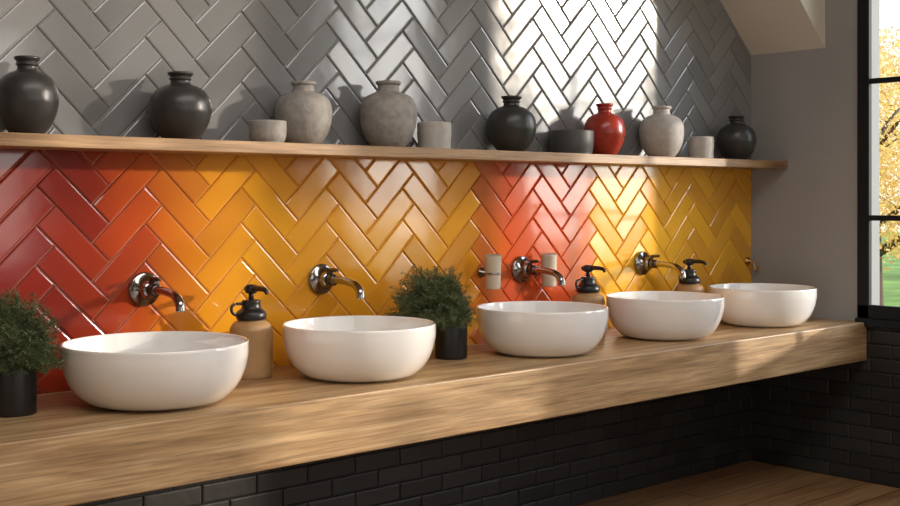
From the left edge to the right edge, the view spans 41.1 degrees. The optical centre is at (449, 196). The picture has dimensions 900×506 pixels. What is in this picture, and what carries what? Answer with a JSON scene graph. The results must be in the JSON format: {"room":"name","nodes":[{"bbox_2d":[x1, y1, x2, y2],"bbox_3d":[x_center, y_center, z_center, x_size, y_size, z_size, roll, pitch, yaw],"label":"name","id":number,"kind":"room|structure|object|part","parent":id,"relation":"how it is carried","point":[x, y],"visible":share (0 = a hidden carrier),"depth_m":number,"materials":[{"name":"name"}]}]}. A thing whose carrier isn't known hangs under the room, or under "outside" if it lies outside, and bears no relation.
{"room":"public restroom","nodes":[
{"label":"public restroom","id":0,"kind":"room"},
{"bbox_2d":[0,366,36,417],"bbox_3d":[-0.940,0.415,2.588,0.094,0.106,0.094,0,0,-42],"label":"pot","id":1,"kind":"object","parent":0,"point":[18,392],"depth_m":2.55,"materials":[{"name":"black ceramic"}]},
{"bbox_2d":[0,0,729,150],"bbox_3d":[-1.083,-0.227,2.831,6.450,2.710,0.100,0,0,-42],"label":"wall","id":2,"kind":"structure","parent":0,"point":[18,0],"depth_m":3.27,"materials":[{"name":"grey tile"}]},
{"bbox_2d":[0,150,749,393],"bbox_3d":[-0.846,0.181,2.979,5.600,0.615,0.001,0,0,-42],"label":"coloured grout","id":3,"kind":"object","parent":2,"relation":"attached to","point":[30,150],"visible":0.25,"depth_m":3.30,"materials":[{"name":"orange"}]},
{"bbox_2d":[0,149,750,394],"bbox_3d":[-0.844,0.180,2.977,5.599,0.615,0.007,0,0,-42],"label":"tiles","id":4,"kind":"structure","parent":2,"relation":"attached to","point":[22,178],"depth_m":3.41,"materials":[{"name":"orange tile"}]},
{"bbox_2d":[128,272,185,311],"bbox_3d":[-0.709,0.234,2.964,0.088,0.090,0.196,0,0,-42],"label":"faucet","id":5,"kind":"object","parent":4,"relation":"attached to","point":[144,288],"visible":1,"depth_m":3.00,"materials":[{"name":"silver metal"}]},
{"bbox_3d":[-0.733,0.206,2.990,0.012,0.014,0.039,0,0,-42],"label":"lever handle","id":6,"kind":"part","parent":5,"relation":"part of","materials":[{"name":"silver metal"}]},
{"bbox_3d":[-0.692,0.250,2.945,0.024,0.058,0.146,0,0,-42],"label":"spout","id":7,"kind":"part","parent":5,"relation":"part of","materials":[{"name":"silver metal"}]},
{"bbox_2d":[308,264,364,298],"bbox_3d":[-0.302,0.234,3.337,0.088,0.090,0.196,0,0,-42],"label":"faucet","id":8,"kind":"object","parent":4,"relation":"attached to","point":[321,278],"visible":1,"depth_m":3.37,"materials":[{"name":"silver metal"}]},
{"bbox_3d":[-0.326,0.206,3.363,0.012,0.014,0.039,0,0,-42],"label":"lever handle","id":9,"kind":"part","parent":8,"relation":"part of","materials":[{"name":"silver metal"}]},
{"bbox_3d":[-0.285,0.250,3.318,0.024,0.058,0.146,0,0,-42],"label":"spout","id":10,"kind":"part","parent":8,"relation":"part of","materials":[{"name":"silver metal"}]},
{"bbox_2d":[478,254,501,288],"bbox_3d":[0.128,0.237,3.807,0.061,0.109,0.083,0,0,-42],"label":"tumbler","id":11,"kind":"object","parent":4,"relation":"attached to","point":[492,272],"visible":1,"depth_m":3.78,"materials":[{"name":"beige ceramic"}]},
{"bbox_3d":[0.110,0.241,3.827,0.032,0.032,0.030,0,0,-42],"label":"holder plate","id":12,"kind":"part","parent":11,"relation":"part of","materials":[{"name":"silver metal"}]},
{"bbox_2d":[511,256,565,285],"bbox_3d":[0.299,0.239,3.887,0.088,0.090,0.196,0,0,-42],"label":"faucet","id":13,"kind":"object","parent":4,"relation":"attached to","point":[522,268],"visible":1,"depth_m":3.92,"materials":[{"name":"silver metal"}]},
{"bbox_3d":[0.316,0.255,3.869,0.024,0.058,0.146,0,0,-42],"label":"spout","id":14,"kind":"part","parent":13,"relation":"part of","materials":[{"name":"silver metal"}]},
{"bbox_2d":[536,253,557,286],"bbox_3d":[0.321,0.242,3.983,0.061,0.109,0.083,0,0,-42],"label":"tumbler","id":15,"kind":"object","parent":4,"relation":"attached to","point":[548,260],"visible":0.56,"depth_m":3.95,"materials":[{"name":"beige ceramic"}]},
{"bbox_2d":[634,251,685,277],"bbox_3d":[0.767,0.243,4.316,0.088,0.090,0.196,0,0,-42],"label":"faucet","id":16,"kind":"object","parent":4,"relation":"attached to","point":[643,262],"visible":1,"depth_m":4.35,"materials":[{"name":"silver metal"}]},
{"bbox_3d":[0.783,0.259,4.297,0.024,0.058,0.146,0,0,-42],"label":"spout","id":17,"kind":"part","parent":16,"relation":"part of","materials":[{"name":"silver metal"}]},
{"bbox_2d":[745,257,758,270],"bbox_3d":[1.219,0.270,4.826,0.032,0.056,0.054,0,0,-42],"label":"wall hook","id":18,"kind":"object","parent":4,"relation":"attached to","point":[747,260],"visible":1,"depth_m":4.83,"materials":[{"name":"gold metal"}]},
{"bbox_3d":[1.208,0.258,4.839,0.032,0.032,0.020,0,0,-42],"label":"plate","id":19,"kind":"part","parent":18,"relation":"part of","materials":[{"name":"gold metal"}]},
{"bbox_2d":[0,0,750,159],"bbox_3d":[-0.845,-0.854,2.978,5.599,1.453,0.006,0,0,-42],"label":"tiles","id":20,"kind":"structure","parent":2,"relation":"attached to","point":[720,86],"depth_m":3.63,"materials":[{"name":"grey tile"}]},
{"bbox_2d":[0,132,787,168],"bbox_3d":[-0.712,-0.127,2.979,5.398,0.030,0.167,0,0,-42],"label":"floating shelf","id":21,"kind":"object","parent":2,"relation":"attached to","point":[8,140],"visible":1,"depth_m":3.26,"materials":[{"name":"brown wood"}]},
{"bbox_2d":[0,55,58,133],"bbox_3d":[-0.967,-0.232,2.745,0.139,0.179,0.139,0,0,-42],"label":"vase","id":22,"kind":"object","parent":21,"relation":"on","point":[29,98],"visible":0.91,"depth_m":2.70,"materials":[{"name":"grey ceramic"}]},
{"bbox_2d":[148,71,211,138],"bbox_3d":[-0.676,-0.228,3.011,0.155,0.171,0.155,0,0,-42],"label":"vase","id":23,"kind":"object","parent":21,"relation":"on","point":[179,109],"visible":0.91,"depth_m":2.96,"materials":[{"name":"grey ceramic"}]},
{"bbox_2d":[249,120,286,141],"bbox_3d":[-0.479,-0.171,3.154,0.098,0.059,0.098,0,0,-42],"label":"cup","id":24,"kind":"object","parent":21,"relation":"on","point":[259,130],"visible":0.86,"depth_m":3.11,"materials":[{"name":"stone"}]},
{"bbox_2d":[275,81,331,143],"bbox_3d":[-0.399,-0.228,3.270,0.156,0.172,0.156,0,0,-42],"label":"stone vase","id":25,"kind":"object","parent":21,"relation":"on","point":[307,113],"visible":0.79,"depth_m":3.21,"materials":[{"name":"stone"}]},
{"bbox_2d":[360,80,416,146],"bbox_3d":[-0.178,-0.238,3.467,0.166,0.192,0.166,0,0,-42],"label":"stone vase","id":26,"kind":"object","parent":21,"relation":"on","point":[388,116],"visible":0.88,"depth_m":3.41,"materials":[{"name":"stone"}]},
{"bbox_2d":[417,121,450,148],"bbox_3d":[-0.047,-0.183,3.583,0.102,0.081,0.102,0,0,-42],"label":"cup","id":27,"kind":"object","parent":21,"relation":"on","point":[430,134],"visible":0.8,"depth_m":3.54,"materials":[{"name":"ceramic"}]},
{"bbox_2d":[487,95,535,150],"bbox_3d":[0.195,-0.231,3.809,0.158,0.178,0.158,0,0,-42],"label":"vase","id":28,"kind":"object","parent":21,"relation":"on","point":[511,126],"visible":0.91,"depth_m":3.75,"materials":[{"name":"grey ceramic"}]},
{"bbox_2d":[549,129,593,153],"bbox_3d":[0.404,-0.182,3.996,0.150,0.079,0.150,0,0,-42],"label":"stoneware bowl","id":29,"kind":"object","parent":21,"relation":"on","point":[565,140],"visible":0.83,"depth_m":3.93,"materials":[{"name":"grey ceramic"}]},
{"bbox_2d":[584,103,624,154],"bbox_3d":[0.530,-0.231,4.116,0.142,0.178,0.142,0,0,-42],"label":"vase","id":30,"kind":"object","parent":21,"relation":"on","point":[608,128],"visible":0.85,"depth_m":4.06,"materials":[{"name":"ceramic"}]},
{"bbox_2d":[639,106,683,156],"bbox_3d":[0.763,-0.235,4.330,0.160,0.185,0.160,0,0,-42],"label":"stone vase","id":31,"kind":"object","parent":21,"relation":"on","point":[661,133],"visible":0.88,"depth_m":4.27,"materials":[{"name":"stone"}]},
{"bbox_2d":[688,136,713,157],"bbox_3d":[0.939,-0.184,4.487,0.094,0.084,0.094,0,0,-42],"label":"cup","id":32,"kind":"object","parent":21,"relation":"on","point":[698,146],"visible":0.83,"depth_m":4.45,"materials":[{"name":"ceramic"}]},
{"bbox_2d":[717,115,756,159],"bbox_3d":[1.110,-0.228,4.647,0.150,0.172,0.150,0,0,-42],"label":"vase","id":33,"kind":"object","parent":21,"relation":"on","point":[735,140],"visible":0.92,"depth_m":4.59,"materials":[{"name":"grey ceramic"}]},
{"bbox_2d":[71,381,750,505],"bbox_3d":[-0.845,0.814,2.978,5.599,0.506,0.006,0,0,-42],"label":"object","id":34,"kind":"structure","parent":2,"relation":"attached to","point":[211,492],"depth_m":3.97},
{"bbox_2d":[86,383,749,505],"bbox_3d":[-0.846,0.815,2.980,5.600,0.507,0.001,0,0,-42],"label":"lower grout","id":35,"kind":"object","parent":2,"relation":"attached to","point":[748,383],"visible":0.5,"depth_m":3.85,"materials":[{"name":"black"}]},
{"bbox_2d":[0,318,866,505],"bbox_3d":[-0.600,0.539,2.852,5.391,0.143,0.506,0,0,-42],"label":"countertop","id":36,"kind":"structure","parent":2,"relation":"attached to","point":[71,451],"depth_m":2.90,"materials":[{"name":"brown wood"}]},
{"bbox_2d":[0,287,66,417],"bbox_3d":[-0.948,0.328,2.577,0.247,0.281,0.251,0,0,-27],"label":"potted plant","id":37,"kind":"object","parent":36,"relation":"on","point":[25,346],"visible":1,"depth_m":2.55,"materials":[{"name":"green plant"}]},
{"bbox_2d":[60,331,248,411],"bbox_3d":[-0.671,0.398,2.740,0.419,0.138,0.419,0,0,42],"label":"basin","id":38,"kind":"object","parent":36,"relation":"in","point":[153,370],"visible":0.99,"depth_m":2.59,"materials":[{"name":"white ceramic"}]},
{"bbox_2d":[230,284,272,379],"bbox_3d":[-0.516,0.347,3.119,0.113,0.241,0.111,0,0,3],"label":"soap dispenser","id":39,"kind":"object","parent":36,"relation":"on","point":[251,323],"visible":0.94,"depth_m":3.08,"materials":[{"name":"beige ceramic"}]},
{"bbox_3d":[-0.549,0.291,3.090,0.040,0.038,0.008,0,0,-42],"label":"handle","id":40,"kind":"part","parent":39,"relation":"part of","materials":[{"name":"black metal"}]},
{"bbox_3d":[-0.517,0.257,3.119,0.014,0.022,0.014,0,0,-42],"label":"pump stem","id":41,"kind":"part","parent":39,"relation":"part of","materials":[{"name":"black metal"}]},
{"bbox_2d":[230,320,272,379],"bbox_3d":[-0.517,0.391,3.119,0.111,0.154,0.111,0,0,-42],"label":"bottle","id":42,"kind":"object","parent":39,"relation":"attached to","point":[259,333],"depth_m":3.07,"materials":[{"name":"beige ceramic"}]},
{"bbox_2d":[282,315,435,382],"bbox_3d":[-0.237,0.398,3.138,0.401,0.138,0.401,0,0,-33],"label":"basin","id":43,"kind":"object","parent":36,"relation":"in","point":[357,348],"visible":1,"depth_m":2.99,"materials":[{"name":"white ceramic"}]},
{"bbox_2d":[384,264,480,359],"bbox_3d":[-0.058,0.329,3.467,0.281,0.279,0.289,0,0,35],"label":"potted plant","id":44,"kind":"object","parent":36,"relation":"on","point":[441,302],"visible":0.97,"depth_m":3.43,"materials":[{"name":"green plant"}]},
{"bbox_2d":[476,301,608,357],"bbox_3d":[0.277,0.398,3.609,0.397,0.138,0.397,0,0,-26],"label":"basin","id":45,"kind":"object","parent":36,"relation":"in","point":[535,329],"visible":1,"depth_m":3.46,"materials":[{"name":"white ceramic"}]},
{"bbox_2d":[571,265,605,336],"bbox_3d":[0.463,0.347,4.016,0.113,0.241,0.111,0,0,3],"label":"soap dispenser","id":46,"kind":"object","parent":36,"relation":"on","point":[587,290],"visible":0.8,"depth_m":3.98,"materials":[{"name":"beige ceramic"}]},
{"bbox_3d":[0.430,0.291,3.986,0.040,0.038,0.008,0,0,-42],"label":"handle","id":47,"kind":"part","parent":46,"relation":"part of","materials":[{"name":"black metal"}]},
{"bbox_2d":[571,292,604,336],"bbox_3d":[0.462,0.391,4.016,0.111,0.154,0.111,0,0,-42],"label":"bottle","id":48,"kind":"object","parent":46,"relation":"attached to","point":[586,297],"depth_m":3.98,"materials":[{"name":"beige ceramic"}]},
{"bbox_2d":[606,291,724,340],"bbox_3d":[0.718,0.398,4.013,0.391,0.138,0.391,0,0,23],"label":"basin","id":49,"kind":"object","parent":36,"relation":"in","point":[644,315],"visible":0.99,"depth_m":3.87,"materials":[{"name":"white ceramic"}]},
{"bbox_2d":[674,259,706,292],"bbox_3d":[0.883,0.347,4.421,0.113,0.241,0.111,0,0,3],"label":"soap dispenser","id":50,"kind":"object","parent":36,"relation":"on","point":[691,282],"visible":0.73,"depth_m":4.39,"materials":[{"name":"beige ceramic"}]},
{"bbox_2d":[708,283,816,327],"bbox_3d":[1.146,0.398,4.405,0.387,0.138,0.387,0,0,-14],"label":"basin","id":51,"kind":"object","parent":36,"relation":"in","point":[760,305],"visible":0.97,"depth_m":4.25,"materials":[{"name":"white ceramic"}]},
{"bbox_2d":[435,322,466,359],"bbox_3d":[0.003,0.415,3.487,0.094,0.106,0.094,0,0,-42],"label":"pot","id":52,"kind":"object","parent":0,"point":[451,344],"depth_m":3.45,"materials":[{"name":"black ceramic"}]},
{"bbox_2d":[674,284,704,292],"bbox_3d":[0.882,0.391,4.421,0.111,0.154,0.111,0,0,-42],"label":"bottle","id":53,"kind":"object","parent":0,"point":[680,287],"depth_m":4.38,"materials":[{"name":"beige ceramic"}]},
{"bbox_2d":[576,460,899,505],"bbox_3d":[0.689,1.098,0.860,6.200,0.060,5.200,0,0,-42],"label":"floor","id":54,"kind":"structure","parent":0,"point":[747,483],"depth_m":4.37,"materials":[{"name":"brown wood"}]},
{"bbox_2d":[720,0,824,54],"bbox_3d":[0.930,-1.079,4.379,1.090,1.007,0.336,0,0,-42],"label":"ceiling","id":55,"kind":"structure","parent":0,"point":[764,26],"depth_m":4.66,"materials":[{"name":"beige paint"}]},
{"bbox_2d":[750,0,899,487],"bbox_3d":[3.031,-0.227,3.006,0.167,2.710,5.200,0,0,-42],"label":"wall","id":56,"kind":"structure","parent":0,"point":[843,421],"depth_m":4.63,"materials":[{"name":"grey paint"}]},
{"bbox_2d":[857,0,871,317],"bbox_3d":[1.555,-0.424,4.503,0.024,1.755,0.048,0,0,-42],"label":"frame","id":57,"kind":"object","parent":56,"relation":"attached to","point":[864,7],"visible":1,"depth_m":4.49,"materials":[{"name":"black paint"}]},
{"bbox_2d":[870,215,899,220],"bbox_3d":[1.841,0.078,4.197,0.017,0.020,0.885,0,0,-42],"label":"muntin","id":58,"kind":"object","parent":56,"relation":"attached to","point":[872,217],"visible":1,"depth_m":4.44,"materials":[{"name":"black paint"}]},
{"bbox_2d":[870,76,899,83],"bbox_3d":[1.841,-0.433,4.197,0.017,0.020,0.885,0,0,-42],"label":"muntin","id":59,"kind":"object","parent":56,"relation":"attached to","point":[896,78],"visible":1,"depth_m":4.44,"materials":[{"name":"black paint"}]},
{"label":"outside","id":60,"kind":"structure","parent":0,"visible":0},
{"bbox_2d":[881,232,899,306],"bbox_3d":[14.542,1.543,23.858,44.700,0.050,70.000,0,0,-42],"label":"lawn","id":61,"kind":"structure","parent":60,"point":[891,277],"depth_m":21.82,"materials":[{"name":"green plant"}]},
{"bbox_2d":[880,26,899,305],"bbox_3d":[4.785,-0.166,13.558,3.002,3.495,3.005,0,0,-7],"label":"autumn tree","id":62,"kind":"object","parent":61,"relation":"on","point":[893,244],"visible":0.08,"depth_m":13.23,"materials":[{"name":"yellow plant"}]},
{"bbox_2d":[880,33,899,230],"bbox_3d":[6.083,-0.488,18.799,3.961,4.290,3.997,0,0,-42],"label":"autumn tree","id":63,"kind":"object","parent":61,"relation":"on","point":[892,47],"visible":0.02,"depth_m":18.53,"materials":[{"name":"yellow plant"}]},
{"bbox_3d":[1.897,0.791,4.249,0.160,0.675,0.885,0,0,-42],"label":"wall","id":64,"kind":"structure","parent":0,"visible":0},
{"bbox_2d":[855,317,899,329],"bbox_3d":[1.886,0.468,4.239,0.190,0.030,0.885,0,0,-42],"label":"window sill","id":65,"kind":"structure","parent":64,"relation":"on","point":[868,322],"depth_m":4.43,"materials":[{"name":"black paint"}]},
{"bbox_2d":[857,305,899,320],"bbox_3d":[1.838,0.428,4.195,0.024,0.050,0.885,0,0,-42],"label":"frame","id":66,"kind":"object","parent":65,"relation":"on","point":[874,311],"visible":1,"depth_m":4.44,"materials":[{"name":"black paint"}]}
]}

